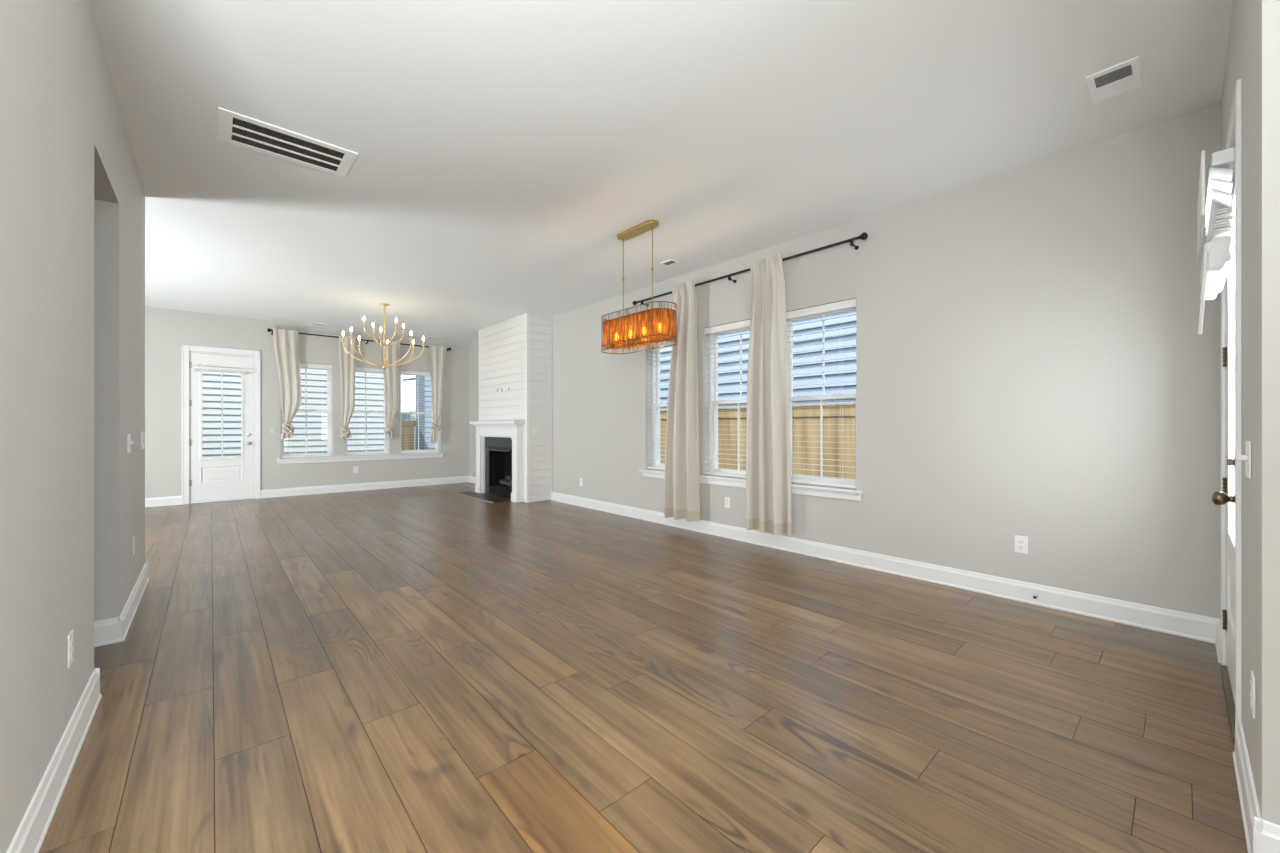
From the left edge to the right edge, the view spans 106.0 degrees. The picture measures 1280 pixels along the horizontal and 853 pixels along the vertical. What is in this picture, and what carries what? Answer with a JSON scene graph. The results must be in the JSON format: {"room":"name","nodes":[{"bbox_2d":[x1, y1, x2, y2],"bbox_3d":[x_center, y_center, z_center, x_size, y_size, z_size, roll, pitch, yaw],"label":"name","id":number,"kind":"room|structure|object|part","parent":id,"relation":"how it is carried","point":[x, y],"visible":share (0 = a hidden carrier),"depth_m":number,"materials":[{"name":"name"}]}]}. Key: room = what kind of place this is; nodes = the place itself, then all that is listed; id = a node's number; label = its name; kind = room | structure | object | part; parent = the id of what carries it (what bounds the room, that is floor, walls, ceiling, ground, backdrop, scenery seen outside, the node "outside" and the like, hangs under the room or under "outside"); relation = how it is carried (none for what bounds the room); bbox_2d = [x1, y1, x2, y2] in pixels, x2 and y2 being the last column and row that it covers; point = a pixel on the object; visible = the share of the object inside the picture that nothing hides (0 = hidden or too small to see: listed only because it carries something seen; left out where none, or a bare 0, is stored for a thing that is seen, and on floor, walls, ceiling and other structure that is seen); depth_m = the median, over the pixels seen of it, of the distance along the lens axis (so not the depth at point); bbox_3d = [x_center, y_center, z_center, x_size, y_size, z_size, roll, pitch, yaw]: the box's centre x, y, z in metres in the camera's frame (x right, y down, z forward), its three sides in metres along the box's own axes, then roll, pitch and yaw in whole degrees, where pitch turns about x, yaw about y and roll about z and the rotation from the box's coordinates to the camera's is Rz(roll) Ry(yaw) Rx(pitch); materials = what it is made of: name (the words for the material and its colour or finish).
{"room":"empty living room","nodes":[
{"label":"empty living room","id":0,"kind":"room"},
{"bbox_2d":[0,0,144,852],"bbox_3d":[-2.802,-0.299,2.463,0.130,3.050,3.535,0,0,-42],"label":"wall","id":1,"kind":"structure","parent":0,"point":[72,197],"depth_m":1.67,"materials":[{"name":"grey paint"}]},
{"bbox_2d":[67,630,73,668],"bbox_3d":[-2.100,0.821,1.779,0.008,0.120,0.075,0,0,-42],"label":"wall outlet","id":2,"kind":"object","parent":1,"relation":"attached to","point":[70,638],"visible":1,"depth_m":1.77,"materials":[{"name":"white plastic"}]},
{"bbox_2d":[6,563,148,852],"bbox_3d":[-2.794,1.155,2.470,0.151,0.141,3.577,0,0,-42],"label":"baseboard","id":3,"kind":"structure","parent":1,"relation":"attached to","point":[31,832],"depth_m":1.72,"materials":[{"name":"white wood"}]},
{"bbox_2d":[127,434,133,452],"bbox_3d":[-3.222,0.106,3.049,0.022,0.120,0.120,0,0,-42],"label":"switch plate","id":4,"kind":"object","parent":1,"relation":"attached to","point":[129,442],"visible":1,"depth_m":3.03,"materials":[{"name":"white plastic"}]},
{"bbox_3d":[-3.228,0.106,3.044,0.005,0.120,0.120,0,0,-42],"label":"plate","id":5,"kind":"part","parent":4,"relation":"part of","materials":[{"name":"white plastic"}]},
{"bbox_2d":[133,536,134,555],"bbox_3d":[-3.400,0.801,3.239,0.008,0.120,0.075,0,0,-42],"label":"wall outlet","id":6,"kind":"object","parent":1,"relation":"attached to","point":[134,536],"visible":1,"depth_m":3.22,"materials":[{"name":"white plastic"}]},
{"bbox_2d":[140,431,144,449],"bbox_3d":[-3.723,0.106,3.607,0.016,0.140,0.125,0,0,-42],"label":"switch plate","id":7,"kind":"object","parent":1,"relation":"attached to","point":[142,434],"visible":1,"depth_m":3.57,"materials":[{"name":"white plastic"}]},
{"bbox_2d":[145,306,468,497],"bbox_3d":[-7.122,-0.299,7.811,8.750,3.050,0.240,0,0,-42],"label":"wall","id":8,"kind":"structure","parent":0,"point":[166,330],"depth_m":8.35,"materials":[{"name":"grey paint"}]},
{"bbox_2d":[182,344,259,504],"bbox_3d":[-6.833,-0.032,7.892,0.972,2.515,0.024,0,0,-42],"label":"trim","id":9,"kind":"structure","parent":8,"relation":"attached to","point":[185,348],"depth_m":7.71,"materials":[{"name":"white wood"}]},
{"bbox_2d":[189,351,253,503],"bbox_3d":[-6.873,0.011,7.928,0.828,2.430,0.201,0,0,-42],"label":"door","id":10,"kind":"structure","parent":8,"relation":"in","point":[232,478],"depth_m":7.90,"materials":[{"name":"white wood"}]},
{"bbox_3d":[-6.864,0.775,7.917,0.533,0.269,0.039,0,0,-42],"label":"raised panel","id":11,"kind":"part","parent":10,"relation":"part of","materials":[{"name":"white wood"}]},
{"bbox_3d":[-6.868,-0.229,7.923,0.553,1.560,0.065,0,0,-42],"label":"glass frame","id":12,"kind":"part","parent":10,"relation":"part of","materials":[{"name":"white plastic"}]},
{"bbox_2d":[193,365,254,373],"bbox_3d":[-6.804,-0.927,7.900,0.767,0.088,0.049,0,0,-42],"label":"door blind","id":13,"kind":"object","parent":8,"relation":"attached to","point":[195,367],"visible":1,"depth_m":7.86,"materials":[{"name":"white plastic"}]},
{"bbox_2d":[270,427,275,433],"bbox_3d":[-6.348,0.076,8.333,0.075,0.120,0.010,0,0,-42],"label":"switch plate","id":14,"kind":"object","parent":8,"relation":"attached to","point":[272,429],"visible":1,"depth_m":8.33,"materials":[{"name":"grey plastic"}]},
{"bbox_2d":[280,367,331,457],"bbox_3d":[-6.096,-0.289,8.798,0.785,1.700,0.130,0,0,-42],"label":"window","id":15,"kind":"structure","parent":8,"relation":"in","point":[328,411],"depth_m":8.92,"materials":[{"name":"white"}]},
{"bbox_2d":[280,363,331,457],"bbox_3d":[-6.008,-0.293,8.700,0.769,1.685,0.056,0,0,-42],"label":"window blind","id":16,"kind":"object","parent":15,"relation":"attached to","point":[312,366],"visible":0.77,"depth_m":8.76,"materials":[{"name":"white plastic"}]},
{"bbox_3d":[-6.010,0.538,8.701,0.769,0.022,0.048,0,0,-42],"label":"rail","id":17,"kind":"part","parent":16,"relation":"part of","materials":[{"name":"white plastic"}]},
{"bbox_3d":[-6.075,0.116,8.774,0.725,0.830,0.035,0,0,-42],"label":"sash","id":18,"kind":"part","parent":15,"relation":"part of","materials":[{"name":"white plastic"}]},
{"bbox_3d":[-6.101,-0.684,8.804,0.725,0.850,0.035,0,0,-42],"label":"sash","id":19,"kind":"part","parent":15,"relation":"part of","materials":[{"name":"white plastic"}]},
{"bbox_2d":[145,476,467,506],"bbox_3d":[-7.043,1.155,7.707,8.729,0.141,0.021,0,0,-42],"label":"baseboard","id":20,"kind":"structure","parent":8,"relation":"attached to","point":[169,500],"depth_m":8.94,"materials":[{"name":"white wood"}]},
{"bbox_2d":[267,328,450,351],"bbox_3d":[-5.210,-1.630,9.265,3.106,0.093,0.128,0,0,-42],"label":"curtain rod","id":21,"kind":"object","parent":8,"relation":"attached to","point":[268,329],"visible":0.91,"depth_m":8.86,"materials":[{"name":"black metal"}]},
{"bbox_2d":[273,328,300,438],"bbox_3d":[-6.121,-0.729,8.372,0.406,1.900,0.155,0,0,-42],"label":"curtain","id":22,"kind":"object","parent":21,"relation":"hanging from","point":[286,347],"visible":1,"depth_m":8.38,"materials":[{"name":"fabric"}]},
{"bbox_2d":[339,335,355,438],"bbox_3d":[-5.446,-0.719,8.974,0.275,1.920,0.157,0,0,-42],"label":"curtain","id":23,"kind":"object","parent":21,"relation":"hanging from","point":[347,362],"visible":0.98,"depth_m":8.97,"materials":[{"name":"fabric"}]},
{"bbox_2d":[381,340,399,439],"bbox_3d":[-4.896,-0.704,9.463,0.341,1.950,0.156,0,0,-42],"label":"curtain","id":24,"kind":"object","parent":21,"relation":"hanging from","point":[391,374],"visible":0.91,"depth_m":9.48,"materials":[{"name":"fabric"}]},
{"bbox_2d":[429,345,446,443],"bbox_3d":[-4.221,-0.659,10.065,0.371,2.040,0.156,0,0,-42],"label":"curtain","id":25,"kind":"object","parent":21,"relation":"hanging from","point":[437,354],"visible":1,"depth_m":10.05,"materials":[{"name":"fabric"}]},
{"bbox_2d":[276,453,443,463],"bbox_3d":[-5.233,0.607,9.295,2.855,0.093,0.055,0,0,-42],"label":"trim","id":26,"kind":"structure","parent":8,"relation":"attached to","point":[425,455],"depth_m":9.15,"materials":[{"name":"white wood"}]},
{"bbox_2d":[345,371,387,455],"bbox_3d":[-5.372,-0.289,9.443,0.777,1.700,0.130,0,0,-42],"label":"window","id":27,"kind":"structure","parent":8,"relation":"in","point":[354,411],"depth_m":9.44,"materials":[{"name":"white"}]},
{"bbox_3d":[-5.351,0.116,9.418,0.717,0.830,0.035,0,0,-42],"label":"sash","id":28,"kind":"part","parent":27,"relation":"part of","materials":[{"name":"white plastic"}]},
{"bbox_2d":[345,367,388,455],"bbox_3d":[-5.285,-0.293,9.344,0.761,1.685,0.056,0,0,-42],"label":"window blind","id":29,"kind":"object","parent":27,"relation":"attached to","point":[357,369],"visible":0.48,"depth_m":9.38,"materials":[{"name":"white plastic"}]},
{"bbox_3d":[-5.286,0.538,9.346,0.761,0.022,0.048,0,0,-42],"label":"rail","id":30,"kind":"part","parent":29,"relation":"part of","materials":[{"name":"white plastic"}]},
{"bbox_3d":[-5.372,-0.289,9.443,0.777,1.700,0.130,0,0,-42],"label":"frame","id":31,"kind":"part","parent":27,"relation":"part of","materials":[{"name":"white"}]},
{"bbox_3d":[-5.378,-0.684,9.448,0.717,0.850,0.035,0,0,-42],"label":"sash","id":32,"kind":"part","parent":27,"relation":"part of","materials":[{"name":"white plastic"}]},
{"bbox_2d":[400,374,438,453],"bbox_3d":[-4.645,-0.289,10.090,0.800,1.700,0.130,0,0,-42],"label":"window","id":33,"kind":"structure","parent":8,"relation":"in","point":[408,412],"depth_m":10.05,"materials":[{"name":"white"}]},
{"bbox_3d":[-4.650,-0.684,10.096,0.740,0.850,0.035,0,0,-42],"label":"sash","id":34,"kind":"part","parent":33,"relation":"part of","materials":[{"name":"glass"}]},
{"bbox_3d":[-4.624,0.116,10.066,0.740,0.830,0.035,0,0,-42],"label":"sash","id":35,"kind":"part","parent":33,"relation":"part of","materials":[{"name":"white plastic"}]},
{"bbox_2d":[400,370,439,453],"bbox_3d":[-4.558,-0.293,9.991,0.784,1.685,0.056,0,0,-42],"label":"window blind","id":36,"kind":"object","parent":33,"relation":"attached to","point":[402,372],"visible":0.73,"depth_m":9.92,"materials":[{"name":"white plastic"}]},
{"bbox_3d":[-4.559,0.538,9.993,0.784,0.022,0.048,0,0,-42],"label":"rail","id":37,"kind":"part","parent":36,"relation":"part of","materials":[{"name":"white plastic"}]},
{"bbox_3d":[-4.645,-0.289,10.090,0.800,1.700,0.130,0,0,-42],"label":"frame","id":38,"kind":"part","parent":33,"relation":"part of","materials":[{"name":"white"}]},
{"bbox_2d":[479,313,551,502],"bbox_3d":[-2.262,-0.299,8.583,0.464,3.050,1.863,0,0,-42],"label":"wall","id":39,"kind":"structure","parent":0,"point":[516,352],"depth_m":7.98,"materials":[{"name":"white wood"}]},
{"bbox_2d":[470,421,524,502],"bbox_3d":[-2.510,0.566,8.363,0.203,1.316,1.750,0,0,-42],"label":"fireplace mantel","id":40,"kind":"object","parent":39,"relation":"attached to","point":[513,430],"visible":0.97,"depth_m":8.03,"materials":[{"name":"white wood"}]},
{"bbox_3d":[-2.955,0.695,8.924,0.123,1.058,0.194,0,0,-42],"label":"leg","id":41,"kind":"part","parent":40,"relation":"part of","materials":[{"name":"white wood"}]},
{"bbox_3d":[-2.456,0.696,8.411,0.058,1.056,1.256,0,0,-42],"label":"trim","id":42,"kind":"part","parent":40,"relation":"part of","materials":[{"name":"white wood"}]},
{"bbox_2d":[470,421,524,423],"bbox_3d":[-2.510,-0.068,8.363,0.203,0.048,1.750,0,0,-42],"label":"shelf","id":43,"kind":"object","parent":40,"relation":"attached to","point":[473,422],"depth_m":8.07,"materials":[{"name":"white wood"}]},
{"bbox_3d":[-2.494,-0.022,8.377,0.160,0.044,1.690,0,0,-42],"label":"crown moulding","id":44,"kind":"part","parent":40,"relation":"part of","materials":[{"name":"white wood"}]},
{"bbox_3d":[-2.005,0.695,7.856,0.123,1.058,0.194,0,0,-42],"label":"leg","id":45,"kind":"part","parent":40,"relation":"part of","materials":[{"name":"white wood"}]},
{"bbox_2d":[485,437,511,496],"bbox_3d":[-2.349,0.705,8.506,0.378,1.034,1.216,0,0,-42],"label":"gas fireplace","id":46,"kind":"object","parent":39,"relation":"attached to","point":[498,450],"visible":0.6,"depth_m":8.77,"materials":[{"name":"black metal"}]},
{"bbox_2d":[486,447,511,451],"bbox_3d":[-2.467,0.397,8.401,0.062,0.056,0.890,0,0,-42],"label":"hood","id":47,"kind":"object","parent":46,"relation":"attached to","point":[505,449],"depth_m":8.36,"materials":[{"name":"black metal"}]},
{"bbox_2d":[39,482,1247,852],"bbox_3d":[-2.233,1.376,2.410,9.110,0.300,14.810,0,0,-42],"label":"floor","id":48,"kind":"structure","parent":0,"point":[429,668],"depth_m":2.14,"materials":[{"name":"brown wood"}]},
{"bbox_2d":[457,491,508,502],"bbox_3d":[-2.754,1.220,8.366,0.297,0.011,1.540,0,0,-42],"label":"hearth","id":49,"kind":"object","parent":48,"relation":"on","point":[487,498],"visible":1,"depth_m":8.24,"materials":[{"name":"black stone"}]},
{"bbox_2d":[89,0,1232,343],"bbox_3d":[-2.233,-1.924,2.410,9.110,0.200,14.810,0,0,-42],"label":"ceiling","id":50,"kind":"structure","parent":0,"point":[505,149],"depth_m":2.85,"materials":[{"name":"white paint"}]},
{"bbox_2d":[217,107,357,177],"bbox_3d":[-2.281,-1.819,3.137,0.704,0.007,0.414,0,0,-42],"label":"ceiling vent","id":51,"kind":"object","parent":50,"relation":"in","point":[233,128],"visible":1,"depth_m":3.10,"materials":[{"name":"white metal"}]},
{"bbox_2d":[342,303,424,369],"bbox_3d":[-3.804,-1.336,7.177,1.052,0.974,1.050,0,0,-42],"label":"chandelier","id":52,"kind":"object","parent":50,"relation":"hanging from","point":[384,366],"visible":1,"depth_m":7.13,"materials":[{"name":"gold metal"}]},
{"bbox_3d":[-4.060,-1.057,7.068,0.494,0.344,0.180,0,0,-42],"label":"arm","id":53,"kind":"part","parent":52,"relation":"part of","materials":[{"name":"gold metal"}]},
{"bbox_3d":[-3.909,-1.057,6.920,0.470,0.344,0.241,0,0,-42],"label":"arm","id":54,"kind":"part","parent":52,"relation":"part of","materials":[{"name":"gold metal"}]},
{"bbox_3d":[-3.696,-1.057,6.920,0.017,0.344,0.520,0,0,-23],"label":"arm","id":55,"kind":"part","parent":52,"relation":"part of","materials":[{"name":"gold metal"}]},
{"bbox_3d":[-3.804,-1.337,7.177,0.032,0.885,0.031,0,0,-42],"label":"stem","id":56,"kind":"part","parent":52,"relation":"part of","materials":[{"name":"gold metal"}]},
{"bbox_3d":[-3.548,-1.057,7.072,0.241,0.344,0.470,0,0,-42],"label":"arm","id":57,"kind":"part","parent":52,"relation":"part of","materials":[{"name":"gold metal"}]},
{"bbox_3d":[-3.549,-1.057,7.286,0.494,0.344,0.180,0,0,-42],"label":"arm","id":58,"kind":"part","parent":52,"relation":"part of","materials":[{"name":"gold metal"}]},
{"bbox_2d":[601,220,676,353],"bbox_3d":[-0.025,-1.274,4.457,0.308,1.098,0.907,0,0,-42],"label":"pendant light","id":59,"kind":"object","parent":50,"relation":"hanging from","point":[654,325],"visible":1,"depth_m":4.32,"materials":[{"name":"gold metal"}]},
{"bbox_3d":[-0.160,-1.379,4.609,0.018,0.839,0.017,0,0,-42],"label":"rod","id":60,"kind":"part","parent":59,"relation":"part of","materials":[{"name":"gold metal"}]},
{"bbox_3d":[-0.025,-0.894,4.457,0.308,0.337,0.907,0,0,-42],"label":"wire frame","id":61,"kind":"part","parent":59,"relation":"part of","materials":[{"name":"brown metal"}]},
{"bbox_3d":[0.111,-1.379,4.304,0.018,0.839,0.017,0,0,-42],"label":"rod","id":62,"kind":"part","parent":59,"relation":"part of","materials":[{"name":"gold metal"}]},
{"bbox_2d":[660,259,678,265],"bbox_3d":[0.328,-1.817,5.346,0.120,0.011,0.170,0,0,-42],"label":"ceiling vent","id":63,"kind":"object","parent":50,"relation":"in","point":[671,261],"visible":1,"depth_m":5.34,"materials":[{"name":"white metal"}]},
{"bbox_2d":[1086,56,1141,103],"bbox_3d":[2.504,-1.819,2.546,0.310,0.008,0.194,0,0,-42],"label":"ceiling vent","id":64,"kind":"object","parent":50,"relation":"in","point":[1124,77],"visible":1,"depth_m":2.54,"materials":[{"name":"white metal"}]},
{"bbox_2d":[469,103,1220,618],"bbox_3d":[-0.161,-0.299,6.753,0.240,3.050,11.078,0,0,-42],"label":"wall","id":65,"kind":"structure","parent":0,"point":[1033,362],"depth_m":3.44,"materials":[{"name":"grey paint"}]},
{"bbox_2d":[652,341,671,467],"bbox_3d":[0.469,-0.289,6.128,0.130,1.700,0.800,0,0,-42],"label":"window","id":66,"kind":"structure","parent":65,"relation":"in","point":[656,405],"depth_m":6.37,"materials":[{"name":"white"}]},
{"bbox_3d":[0.469,-0.289,6.128,0.130,1.700,0.800,0,0,-42],"label":"frame","id":67,"kind":"part","parent":66,"relation":"part of","materials":[{"name":"white wood"}]},
{"bbox_2d":[647,340,671,469],"bbox_3d":[0.370,-0.293,6.040,0.056,1.685,0.784,0,0,-42],"label":"window blind","id":68,"kind":"object","parent":66,"relation":"attached to","point":[659,468],"visible":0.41,"depth_m":6.18,"materials":[{"name":"white plastic"}]},
{"bbox_3d":[0.372,0.538,6.041,0.048,0.022,0.784,0,0,-42],"label":"rail","id":69,"kind":"part","parent":68,"relation":"part of","materials":[{"name":"white plastic"}]},
{"bbox_3d":[0.445,0.116,6.106,0.035,0.830,0.740,0,0,-42],"label":"sash","id":70,"kind":"part","parent":66,"relation":"part of","materials":[{"name":"white plastic"}]},
{"bbox_3d":[0.474,-0.684,6.133,0.035,0.850,0.740,0,0,-42],"label":"sash","id":71,"kind":"part","parent":66,"relation":"part of","materials":[{"name":"white plastic"}]},
{"bbox_2d":[725,497,729,507],"bbox_3d":[0.962,0.834,5.304,0.008,0.120,0.075,0,0,-42],"label":"wall outlet","id":72,"kind":"object","parent":65,"relation":"attached to","point":[727,499],"visible":1,"depth_m":5.30,"materials":[{"name":"white plastic"}]},
{"bbox_2d":[709,326,749,475],"bbox_3d":[1.124,-0.289,5.392,0.130,1.700,0.800,0,0,-42],"label":"window","id":73,"kind":"structure","parent":65,"relation":"in","point":[711,369],"depth_m":5.63,"materials":[{"name":"white"}]},
{"bbox_2d":[704,319,750,477],"bbox_3d":[1.025,-0.293,5.304,0.056,1.685,0.784,0,0,-42],"label":"window blind","id":74,"kind":"object","parent":73,"relation":"attached to","point":[745,323],"visible":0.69,"depth_m":5.39,"materials":[{"name":"white plastic"}]},
{"bbox_3d":[1.027,0.538,5.306,0.048,0.022,0.784,0,0,-42],"label":"rail","id":75,"kind":"part","parent":74,"relation":"part of","materials":[{"name":"white plastic"}]},
{"bbox_3d":[1.099,0.116,5.371,0.035,0.830,0.740,0,0,-42],"label":"sash","id":76,"kind":"part","parent":73,"relation":"part of","materials":[{"name":"white plastic"}]},
{"bbox_3d":[1.129,-0.684,5.397,0.035,0.850,0.740,0,0,-42],"label":"sash","id":77,"kind":"part","parent":73,"relation":"part of","materials":[{"name":"white plastic"}]},
{"bbox_2d":[632,232,867,305],"bbox_3d":[0.944,-1.603,5.232,0.128,0.093,3.026,0,0,-42],"label":"curtain rod","id":78,"kind":"object","parent":65,"relation":"attached to","point":[863,236],"visible":0.93,"depth_m":4.59,"materials":[{"name":"black metal"}]},
{"bbox_2d":[664,280,699,521],"bbox_3d":[0.452,-0.291,5.639,0.210,2.735,0.566,0,0,-42],"label":"curtain","id":79,"kind":"object","parent":78,"relation":"hanging from","point":[682,466],"visible":0.98,"depth_m":5.55,"materials":[{"name":"fabric"}]},
{"bbox_2d":[746,254,791,534],"bbox_3d":[1.252,-0.311,4.752,0.223,2.695,0.471,0,0,-42],"label":"curtain","id":80,"kind":"object","parent":78,"relation":"hanging from","point":[768,434],"visible":1,"depth_m":4.72,"materials":[{"name":"fabric"}]},
{"bbox_2d":[640,469,862,500],"bbox_3d":[0.969,0.607,5.261,0.055,0.093,2.880,0,0,-42],"label":"trim","id":81,"kind":"structure","parent":65,"relation":"attached to","point":[847,494],"depth_m":4.63,"materials":[{"name":"white wood"}]},
{"bbox_2d":[786,307,855,487],"bbox_3d":[1.772,-0.289,4.664,0.130,1.700,0.800,0,0,-42],"label":"window","id":82,"kind":"structure","parent":65,"relation":"in","point":[790,328],"depth_m":4.66,"materials":[{"name":"white"}]},
{"bbox_2d":[786,298,855,487],"bbox_3d":[1.674,-0.293,4.576,0.056,1.685,0.784,0,0,-42],"label":"window blind","id":83,"kind":"object","parent":82,"relation":"attached to","point":[852,302],"visible":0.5,"depth_m":4.51,"materials":[{"name":"white plastic"}]},
{"bbox_3d":[1.675,0.538,4.578,0.048,0.022,0.784,0,0,-42],"label":"rail","id":84,"kind":"part","parent":83,"relation":"part of","materials":[{"name":"white plastic"}]},
{"bbox_3d":[1.778,-0.684,4.669,0.035,0.850,0.740,0,0,-42],"label":"sash","id":85,"kind":"part","parent":82,"relation":"part of","materials":[{"name":"white plastic"}]},
{"bbox_3d":[1.748,0.116,4.642,0.035,0.830,0.740,0,0,-42],"label":"sash","id":86,"kind":"part","parent":82,"relation":"part of","materials":[{"name":"white plastic"}]},
{"bbox_2d":[468,476,1279,852],"bbox_3d":[0.245,1.155,4.536,2.101,0.141,14.450,0,0,-42],"label":"baseboard","id":87,"kind":"structure","parent":65,"relation":"attached to","point":[1178,623],"depth_m":3.33,"materials":[{"name":"white wood"}]},
{"bbox_2d":[1014,535,1027,553],"bbox_3d":[2.673,0.828,3.382,0.008,0.120,0.075,0,0,-42],"label":"wall outlet","id":88,"kind":"object","parent":65,"relation":"attached to","point":[1020,542],"visible":1,"depth_m":3.38,"materials":[{"name":"white plastic"}]},
{"bbox_2d":[1221,0,1279,825],"bbox_3d":[2.549,-0.299,1.964,2.080,3.050,0.160,0,0,-42],"label":"wall","id":89,"kind":"structure","parent":0,"point":[1253,50],"depth_m":1.35,"materials":[{"name":"grey paint"}]},
{"bbox_2d":[1197,147,1234,333],"bbox_3d":[2.578,-0.746,2.172,0.760,0.745,0.096,0,0,-42],"label":"door blind","id":90,"kind":"object","parent":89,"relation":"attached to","point":[1217,215],"visible":1,"depth_m":1.95,"materials":[{"name":"white plastic"}]},
{"bbox_3d":[2.585,-0.697,2.172,0.724,0.138,0.073,0,0,-42],"label":"rail","id":91,"kind":"part","parent":90,"relation":"part of","materials":[{"name":"white plastic"}]},
{"bbox_2d":[1212,143,1234,743],"bbox_3d":[2.645,0.011,2.112,0.899,2.430,0.201,0,0,-42],"label":"door","id":92,"kind":"structure","parent":89,"relation":"in","point":[1227,497],"depth_m":2.31,"materials":[{"name":"white wood"}]},
{"bbox_3d":[2.318,0.286,1.908,0.066,0.066,0.071,0,0,-42],"label":"knob","id":93,"kind":"part","parent":92,"relation":"part of","materials":[{"name":"brown metal"}]},
{"bbox_3d":[2.632,0.775,2.119,0.630,0.269,0.039,0,0,-42],"label":"raised panel","id":94,"kind":"part","parent":92,"relation":"part of","materials":[{"name":"white wood"}]},
{"bbox_3d":[2.639,-0.229,2.111,0.650,1.560,0.057,0,0,-42],"label":"glass frame","id":95,"kind":"part","parent":92,"relation":"part of","materials":[{"name":"white plastic"}]},
{"bbox_2d":[1221,79,1240,725],"bbox_3d":[2.613,-0.032,2.137,1.043,2.515,0.013,0,0,-42],"label":"door","id":96,"kind":"structure","parent":89,"relation":"attached to","point":[1234,129],"depth_m":1.81,"materials":[{"name":"white wood"}]},
{"bbox_2d":[1239,440,1250,478],"bbox_3d":[1.973,0.106,1.574,0.120,0.120,0.022,0,0,-42],"label":"switch plate","id":97,"kind":"object","parent":89,"relation":"attached to","point":[1247,457],"visible":1,"depth_m":1.56,"materials":[{"name":"white plastic"}]},
{"bbox_3d":[1.978,0.106,1.568,0.120,0.120,0.005,0,0,-42],"label":"plate","id":98,"kind":"part","parent":97,"relation":"part of","materials":[{"name":"white plastic"}]},
{"bbox_2d":[1250,670,1255,717],"bbox_3d":[1.858,0.811,1.462,0.075,0.120,0.008,0,0,-42],"label":"wall outlet","id":99,"kind":"object","parent":89,"relation":"attached to","point":[1253,679],"visible":1,"depth_m":1.44,"materials":[{"name":"white plastic"}]},
{"label":"outside","id":100,"kind":"structure","parent":0,"visible":0},
{"bbox_3d":[-8.963,1.156,13.443,32.490,0.680,48.000,0,0,-42],"label":"lawn","id":101,"kind":"structure","parent":100,"visible":0},
{"bbox_2d":[202,368,383,457],"bbox_3d":[-13.949,-1.274,11.681,13.500,5.500,8.800,0,0,-42],"label":"neighbor house","id":102,"kind":"structure","parent":101,"relation":"on","point":[211,381],"depth_m":11.50,"materials":[{"name":"white"}]},
{"bbox_2d":[401,375,415,420],"bbox_3d":[-15.357,-2.099,31.535,9.200,7.150,9.270,0,0,-42],"label":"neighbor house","id":103,"kind":"structure","parent":101,"relation":"on","point":[409,405],"depth_m":29.03,"materials":[{"name":"white"}]},
{"bbox_2d":[401,421,416,450],"bbox_3d":[-8.274,0.641,16.098,1.550,1.670,0.150,0,0,-42],"label":"fence","id":104,"kind":"object","parent":101,"relation":"on","point":[407,427],"visible":0.19,"depth_m":16.37,"materials":[{"name":"brown wood"}]},
{"bbox_2d":[410,376,434,449],"bbox_3d":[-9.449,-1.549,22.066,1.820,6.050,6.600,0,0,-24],"label":"neighbor house","id":105,"kind":"structure","parent":101,"relation":"on","point":[425,423],"depth_m":19.20,"materials":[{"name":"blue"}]},
{"bbox_3d":[-8.974,0.401,19.051,0.185,2.150,0.080,0,0,-24],"label":"white post","id":106,"kind":"part","parent":105,"relation":"part of","materials":[{"name":"white wood"}]},
{"bbox_2d":[660,311,855,409],"bbox_3d":[5.085,-1.499,12.561,7.900,5.950,24.800,0,0,-42],"label":"neighbor house","id":107,"kind":"structure","parent":101,"relation":"on","point":[849,373],"depth_m":8.95,"materials":[{"name":"blue"}]},
{"bbox_2d":[660,403,855,479],"bbox_3d":[1.997,0.238,8.607,0.170,1.175,16.200,0,0,-42],"label":"fence","id":108,"kind":"object","parent":101,"relation":"on","point":[727,417],"visible":0.09,"depth_m":7.73,"materials":[{"name":"brown wood"}]}
]}

